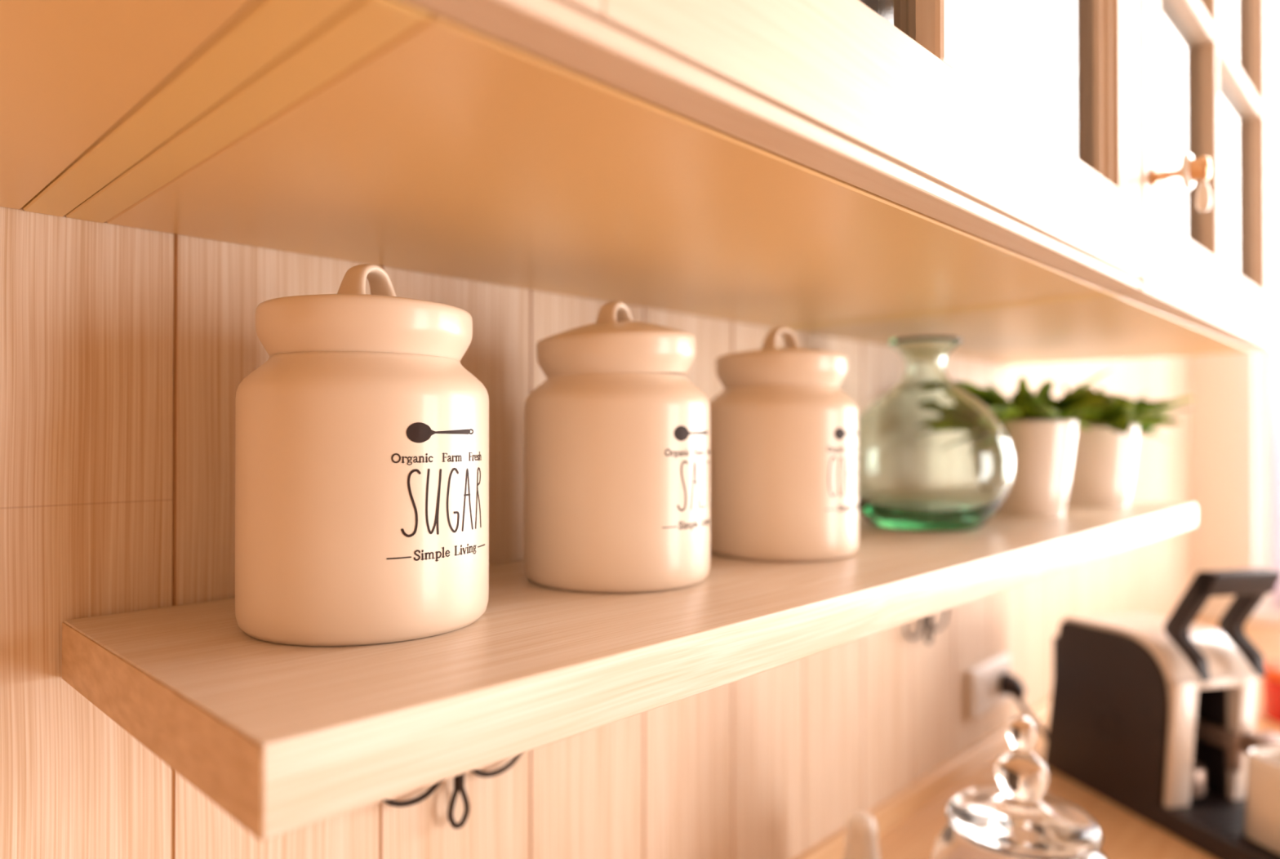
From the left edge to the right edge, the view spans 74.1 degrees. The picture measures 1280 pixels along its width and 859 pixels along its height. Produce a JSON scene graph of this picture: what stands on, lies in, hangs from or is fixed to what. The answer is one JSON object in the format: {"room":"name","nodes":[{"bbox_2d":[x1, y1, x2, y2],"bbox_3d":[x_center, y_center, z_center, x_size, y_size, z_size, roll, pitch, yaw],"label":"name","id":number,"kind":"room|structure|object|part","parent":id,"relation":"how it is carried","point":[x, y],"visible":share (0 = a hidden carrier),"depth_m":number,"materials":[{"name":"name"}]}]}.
{"room":"kitchen","nodes":[
{"label":"kitchen","id":0,"kind":"room"},
{"bbox_2d":[0,206,1191,858],"bbox_3d":[0.048,-0.089,0.853,0.100,2.930,3.890,0,-1,44],"label":"wall","id":1,"kind":"structure","parent":0,"point":[126,352],"depth_m":0.54,"materials":[{"name":"brown wood"}]},
{"bbox_2d":[0,0,357,217],"bbox_3d":[-0.391,-0.455,0.091,0.333,0.690,0.628,0,-1,44],"label":"upper cabinet","id":2,"kind":"object","parent":1,"relation":"attached to","point":[89,89],"visible":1,"depth_m":0.26,"materials":[{"name":"beige wood"}]},
{"bbox_3d":[-0.398,-0.119,0.096,0.311,0.018,0.592,0,-1,44],"label":"panel","id":3,"kind":"part","parent":2,"relation":"part of","materials":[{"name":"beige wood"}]},
{"bbox_2d":[382,753,521,828],"bbox_3d":[-0.127,0.214,0.586,0.016,0.120,0.123,0,-1,44],"label":"iron hook","id":4,"kind":"object","parent":1,"relation":"attached to","point":[459,780],"visible":0.42,"depth_m":0.58,"materials":[{"name":"black"}]},
{"bbox_3d":[-0.148,0.228,0.564,0.005,0.040,0.063,0,-1,42],"label":"scroll arm","id":5,"kind":"part","parent":4,"relation":"part of","materials":[{"name":"black metal"}]},
{"bbox_3d":[-0.106,0.229,0.608,0.063,0.040,0.005,0,-1,-44],"label":"scroll arm","id":6,"kind":"part","parent":4,"relation":"part of","materials":[{"name":"black metal"}]},
{"bbox_2d":[66,0,1140,328],"bbox_3d":[0.046,-0.451,0.542,0.333,0.690,0.628,0,-1,44],"label":"upper cabinet","id":7,"kind":"object","parent":1,"relation":"attached to","point":[771,163],"visible":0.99,"depth_m":0.40,"materials":[{"name":"beige wood"}]},
{"bbox_3d":[-0.173,-0.453,0.330,0.312,0.690,0.017,0,-1,44],"label":"panel","id":8,"kind":"part","parent":7,"relation":"part of","materials":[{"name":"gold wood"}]},
{"bbox_3d":[0.159,-0.452,0.433,0.020,0.687,0.624,0,-1,44],"label":"door","id":9,"kind":"part","parent":7,"relation":"part of","materials":[{"name":"paint"}]},
{"bbox_3d":[0.251,-0.450,0.768,0.312,0.690,0.017,0,-1,44],"label":"panel","id":10,"kind":"part","parent":7,"relation":"part of","materials":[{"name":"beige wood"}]},
{"bbox_3d":[0.155,-0.452,0.437,0.004,0.561,0.513,0,-1,44],"label":"glass pane","id":11,"kind":"part","parent":7,"relation":"part of","materials":[{"name":"clear glass"}]},
{"bbox_3d":[0.157,-0.452,0.434,0.016,0.555,0.507,0,-1,44],"label":"moulding","id":12,"kind":"part","parent":7,"relation":"part of","materials":[{"name":"paint"}]},
{"bbox_2d":[62,500,1196,840],"bbox_3d":[0.232,0.113,0.791,0.249,0.029,1.252,0,-1,44],"label":"wall shelf","id":13,"kind":"object","parent":1,"relation":"attached to","point":[282,739],"visible":0.84,"depth_m":0.37,"materials":[{"name":"brown wood"}]},
{"bbox_2d":[235,263,488,645],"bbox_3d":[-0.138,0.006,0.429,0.121,0.180,0.121,0,-1,44],"label":"canister","id":14,"kind":"object","parent":13,"relation":"on","point":[362,436],"visible":1,"depth_m":0.38,"materials":[{"name":"beige ceramic"}]},
{"bbox_3d":[-0.138,-0.050,0.430,0.104,0.032,0.104,0,-1,44],"label":"lid","id":15,"kind":"part","parent":14,"relation":"part of","materials":[{"name":"beige ceramic"}]},
{"bbox_3d":[-0.138,-0.073,0.430,0.019,0.021,0.032,0,0,22],"label":"lid handle","id":16,"kind":"part","parent":14,"relation":"part of","materials":[{"name":"beige ceramic"}]},
{"bbox_2d":[524,301,710,592],"bbox_3d":[-0.015,0.007,0.555,0.121,0.180,0.121,0,-1,44],"label":"canister","id":17,"kind":"object","parent":13,"relation":"on","point":[617,439],"visible":1,"depth_m":0.51,"materials":[{"name":"beige ceramic"}]},
{"bbox_3d":[-0.016,-0.072,0.555,0.019,0.022,0.032,0,0,28],"label":"lid handle","id":18,"kind":"part","parent":17,"relation":"part of","materials":[{"name":"beige ceramic"}]},
{"bbox_3d":[-0.015,-0.052,0.555,0.104,0.036,0.104,-1,2,44],"label":"lid","id":19,"kind":"part","parent":17,"relation":"part of","materials":[{"name":"beige ceramic"}]},
{"bbox_2d":[709,326,859,561],"bbox_3d":[0.113,0.008,0.679,0.121,0.180,0.121,0,-1,44],"label":"canister","id":20,"kind":"object","parent":13,"relation":"on","point":[784,433],"visible":0.98,"depth_m":0.63,"materials":[{"name":"beige ceramic"}]},
{"bbox_3d":[0.113,-0.071,0.679,0.032,0.021,0.019,0,0,-32],"label":"lid handle","id":21,"kind":"part","parent":20,"relation":"part of","materials":[{"name":"beige ceramic"}]},
{"bbox_3d":[0.113,-0.048,0.679,0.104,0.032,0.104,0,-1,44],"label":"lid","id":22,"kind":"part","parent":20,"relation":"part of","materials":[{"name":"beige ceramic"}]},
{"bbox_2d":[858,336,1016,531],"bbox_3d":[0.294,0.004,0.874,0.171,0.192,0.171,0,0,-7],"label":"glass vase","id":23,"kind":"object","parent":13,"relation":"on","point":[933,456],"visible":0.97,"depth_m":0.81,"materials":[{"name":"green"}]},
{"bbox_2d":[952,368,1122,515],"bbox_3d":[0.448,0.015,1.021,0.225,0.174,0.200,0,0,11],"label":"potted plant","id":24,"kind":"object","parent":13,"relation":"on","point":[1041,429],"visible":0.75,"depth_m":0.97,"materials":[{"name":"green plant"}]},
{"bbox_3d":[0.463,0.046,1.024,0.116,0.113,0.116,0,-1,44],"label":"pot","id":25,"kind":"part","parent":24,"relation":"part of","materials":[{"name":"beige ceramic"}]},
{"bbox_2d":[1051,381,1195,506],"bbox_3d":[0.622,0.018,1.163,0.208,0.171,0.233,0,-1,44],"label":"potted plant","id":26,"kind":"object","parent":13,"relation":"on","point":[1102,473],"visible":0.68,"depth_m":1.12,"materials":[{"name":"green plant"}]},
{"bbox_3d":[0.620,0.048,1.164,0.112,0.111,0.112,0,-1,44],"label":"pot","id":27,"kind":"part","parent":26,"relation":"part of","materials":[{"name":"beige ceramic"}]},
{"bbox_2d":[903,608,948,644],"bbox_3d":[0.371,0.218,1.101,0.016,0.120,0.124,0,-1,44],"label":"iron hook","id":28,"kind":"object","parent":1,"relation":"attached to","point":[930,626],"visible":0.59,"depth_m":1.09,"materials":[{"name":"black metal"}]},
{"bbox_3d":[0.351,0.239,1.079,0.005,0.053,0.063,0,-1,42],"label":"scroll arm","id":29,"kind":"part","parent":28,"relation":"part of","materials":[{"name":"black metal"}]},
{"bbox_3d":[0.393,0.240,1.122,0.063,0.053,0.005,0,-1,-44],"label":"scroll arm","id":30,"kind":"part","parent":28,"relation":"part of","materials":[{"name":"black metal"}]},
{"bbox_2d":[966,652,1010,719],"bbox_3d":[0.518,0.378,1.254,0.012,0.072,0.144,0,-1,44],"label":"wall socket","id":31,"kind":"object","parent":1,"relation":"attached to","point":[984,694],"visible":0.87,"depth_m":1.23,"materials":[{"name":"white plastic"}]},
{"bbox_2d":[999,671,1047,741],"bbox_3d":[0.588,0.421,1.257,0.106,0.114,0.036,0,0,18],"label":"plug","id":32,"kind":"object","parent":31,"relation":"in","point":[1009,684],"visible":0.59,"depth_m":1.25,"materials":[{"name":"black plastic"}]},
{"bbox_3d":[0.600,0.439,1.258,0.082,0.080,0.020,0,0,9],"label":"cord","id":33,"kind":"part","parent":32,"relation":"part of","materials":[{"name":"white plastic"}]},
{"bbox_2d":[793,615,1199,858],"bbox_3d":[0.090,0.464,0.808,0.017,0.024,3.890,0,-1,44],"label":"trim","id":34,"kind":"structure","parent":1,"relation":"attached to","point":[891,812],"depth_m":1.10,"materials":[{"name":"brown wood"}]},
{"bbox_2d":[788,0,1272,364],"bbox_3d":[0.498,-0.448,0.979,0.373,0.690,0.628,0,-1,44],"label":"upper cabinet","id":35,"kind":"object","parent":1,"relation":"attached to","point":[1206,281],"visible":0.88,"depth_m":0.86,"materials":[{"name":"white wood"}]},
{"bbox_3d":[0.264,-0.450,0.781,0.312,0.690,0.017,0,-1,44],"label":"panel","id":36,"kind":"part","parent":35,"relation":"part of","materials":[{"name":"beige wood"}]},
{"bbox_3d":[0.476,-0.113,0.998,0.311,0.018,0.592,0,-1,44],"label":"panel","id":37,"kind":"part","parent":35,"relation":"part of","materials":[{"name":"beige wood"}]},
{"bbox_3d":[0.688,-0.447,1.219,0.312,0.690,0.017,0,-1,44],"label":"panel","id":38,"kind":"part","parent":35,"relation":"part of","materials":[{"name":"beige wood"}]},
{"bbox_3d":[0.419,-0.199,0.657,0.040,0.021,0.021,0,-1,44],"label":"handle","id":39,"kind":"part","parent":35,"relation":"part of","materials":[{"name":"gold metal"}]},
{"bbox_3d":[0.596,-0.448,0.884,0.020,0.687,0.624,0,-1,44],"label":"door","id":40,"kind":"part","parent":35,"relation":"part of","materials":[{"name":"paint"}]},
{"bbox_3d":[0.592,-0.448,0.888,0.004,0.561,0.513,0,-1,44],"label":"glass pane","id":41,"kind":"part","parent":35,"relation":"part of","materials":[{"name":"clear glass"}]},
{"bbox_3d":[0.594,-0.448,0.885,0.016,0.555,0.507,0,-1,44],"label":"moulding","id":42,"kind":"part","parent":35,"relation":"part of","materials":[{"name":"paint"}]},
{"bbox_2d":[1190,349,1279,626],"bbox_3d":[2.631,-0.087,1.169,3.369,2.930,0.160,0,-1,44],"label":"wall","id":43,"kind":"structure","parent":0,"point":[1224,417],"depth_m":2.16,"materials":[{"name":"white paint"}]},
{"bbox_2d":[1257,349,1279,611],"bbox_3d":[2.416,-0.517,1.401,2.275,1.945,0.050,0,-1,44],"label":"window","id":44,"kind":"structure","parent":43,"relation":"in","point":[1264,357],"depth_m":2.16,"materials":[{"name":"white"}]},
{"bbox_3d":[1.221,-1.612,-0.274,3.369,0.100,4.210,0,-1,44],"label":"ceiling","id":45,"kind":"structure","parent":0,"visible":0},
{"bbox_2d":[1271,0,1279,608],"bbox_3d":[1.576,-0.546,2.013,0.127,1.960,0.036,0,-1,44],"label":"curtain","id":46,"kind":"object","parent":45,"relation":"hanging from","point":[1275,4],"visible":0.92,"depth_m":2.06,"materials":[{"name":"white fabric"}]},
{"bbox_3d":[1.221,1.418,-0.296,3.369,0.100,4.210,0,-1,44],"label":"floor","id":47,"kind":"structure","parent":0,"visible":0},
{"bbox_3d":[-0.810,0.935,-0.572,0.637,0.862,0.620,0,-1,44],"label":"base cabinet","id":48,"kind":"object","parent":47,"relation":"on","visible":0},
{"bbox_2d":[877,617,1279,858],"bbox_3d":[0.313,0.493,0.591,0.639,0.038,3.890,0,-1,44],"label":"countertop","id":49,"kind":"structure","parent":48,"relation":"on","point":[1126,835],"depth_m":1.04,"materials":[{"name":"brown wood"}]},
{"bbox_2d":[843,811,880,858],"bbox_3d":[0.219,0.428,0.838,0.046,0.097,0.046,0,-1,44],"label":"salt shaker","id":50,"kind":"object","parent":49,"relation":"on","point":[861,842],"visible":1,"depth_m":0.83,"materials":[{"name":"white ceramic"}]},
{"bbox_2d":[931,715,1106,858],"bbox_3d":[0.323,0.359,0.718,0.146,0.232,0.146,0,-1,44],"label":"glass jar","id":51,"kind":"object","parent":49,"relation":"on","point":[1015,818],"visible":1,"depth_m":0.70,"materials":[{"name":"clear"}]},
{"bbox_2d":[1044,568,1279,858],"bbox_3d":[0.685,0.322,1.040,0.136,0.312,0.388,0,0,-13],"label":"coffee machine","id":52,"kind":"object","parent":49,"relation":"on","point":[1154,716],"visible":0.94,"depth_m":1.03,"materials":[{"name":"black plastic"}]},
{"bbox_3d":[0.605,0.369,1.110,0.010,0.218,0.208,0,0,-13],"label":"panel","id":53,"kind":"part","parent":52,"relation":"part of","materials":[{"name":"black plastic"}]},
{"bbox_2d":[1126,787,1279,858],"bbox_3d":[0.703,0.464,0.965,0.136,0.026,0.235,0,0,-13],"label":"drip tray","id":54,"kind":"object","parent":52,"relation":"on","point":[1211,820],"depth_m":0.99,"materials":[{"name":"black plastic"}]},
{"bbox_3d":[0.688,0.388,1.030,0.122,0.178,0.037,0,0,-13],"label":"frame","id":55,"kind":"part","parent":52,"relation":"part of","materials":[{"name":"beige plastic"}]},
{"bbox_3d":[0.696,0.230,1.016,0.092,0.129,0.074,0,0,-13],"label":"lever handle","id":56,"kind":"part","parent":52,"relation":"part of","materials":[{"name":"black plastic"}]},
{"bbox_3d":[0.729,0.385,1.032,0.054,0.048,0.119,0,0,-13],"label":"coffee spout","id":57,"kind":"part","parent":52,"relation":"part of","materials":[{"name":"beige metal"}]},
{"bbox_2d":[1243,744,1279,853],"bbox_3d":[0.727,0.402,0.915,0.117,0.094,0.092,0,0,-13],"label":"coffee cup","id":58,"kind":"object","parent":52,"relation":"on","point":[1262,803],"visible":1,"depth_m":0.91,"materials":[{"name":"white ceramic"}]},
{"bbox_2d":[1262,660,1279,723],"bbox_3d":[1.093,0.437,1.402,0.108,0.086,0.108,0,-1,44],"label":"tin","id":59,"kind":"object","parent":49,"relation":"on","point":[1271,682],"visible":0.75,"depth_m":1.40,"materials":[{"name":"red"}]},
{"bbox_3d":[1.093,0.403,1.403,0.108,0.018,0.108,0,-1,44],"label":"tin lid","id":60,"kind":"part","parent":59,"relation":"part of","materials":[{"name":"orange"}]}
]}

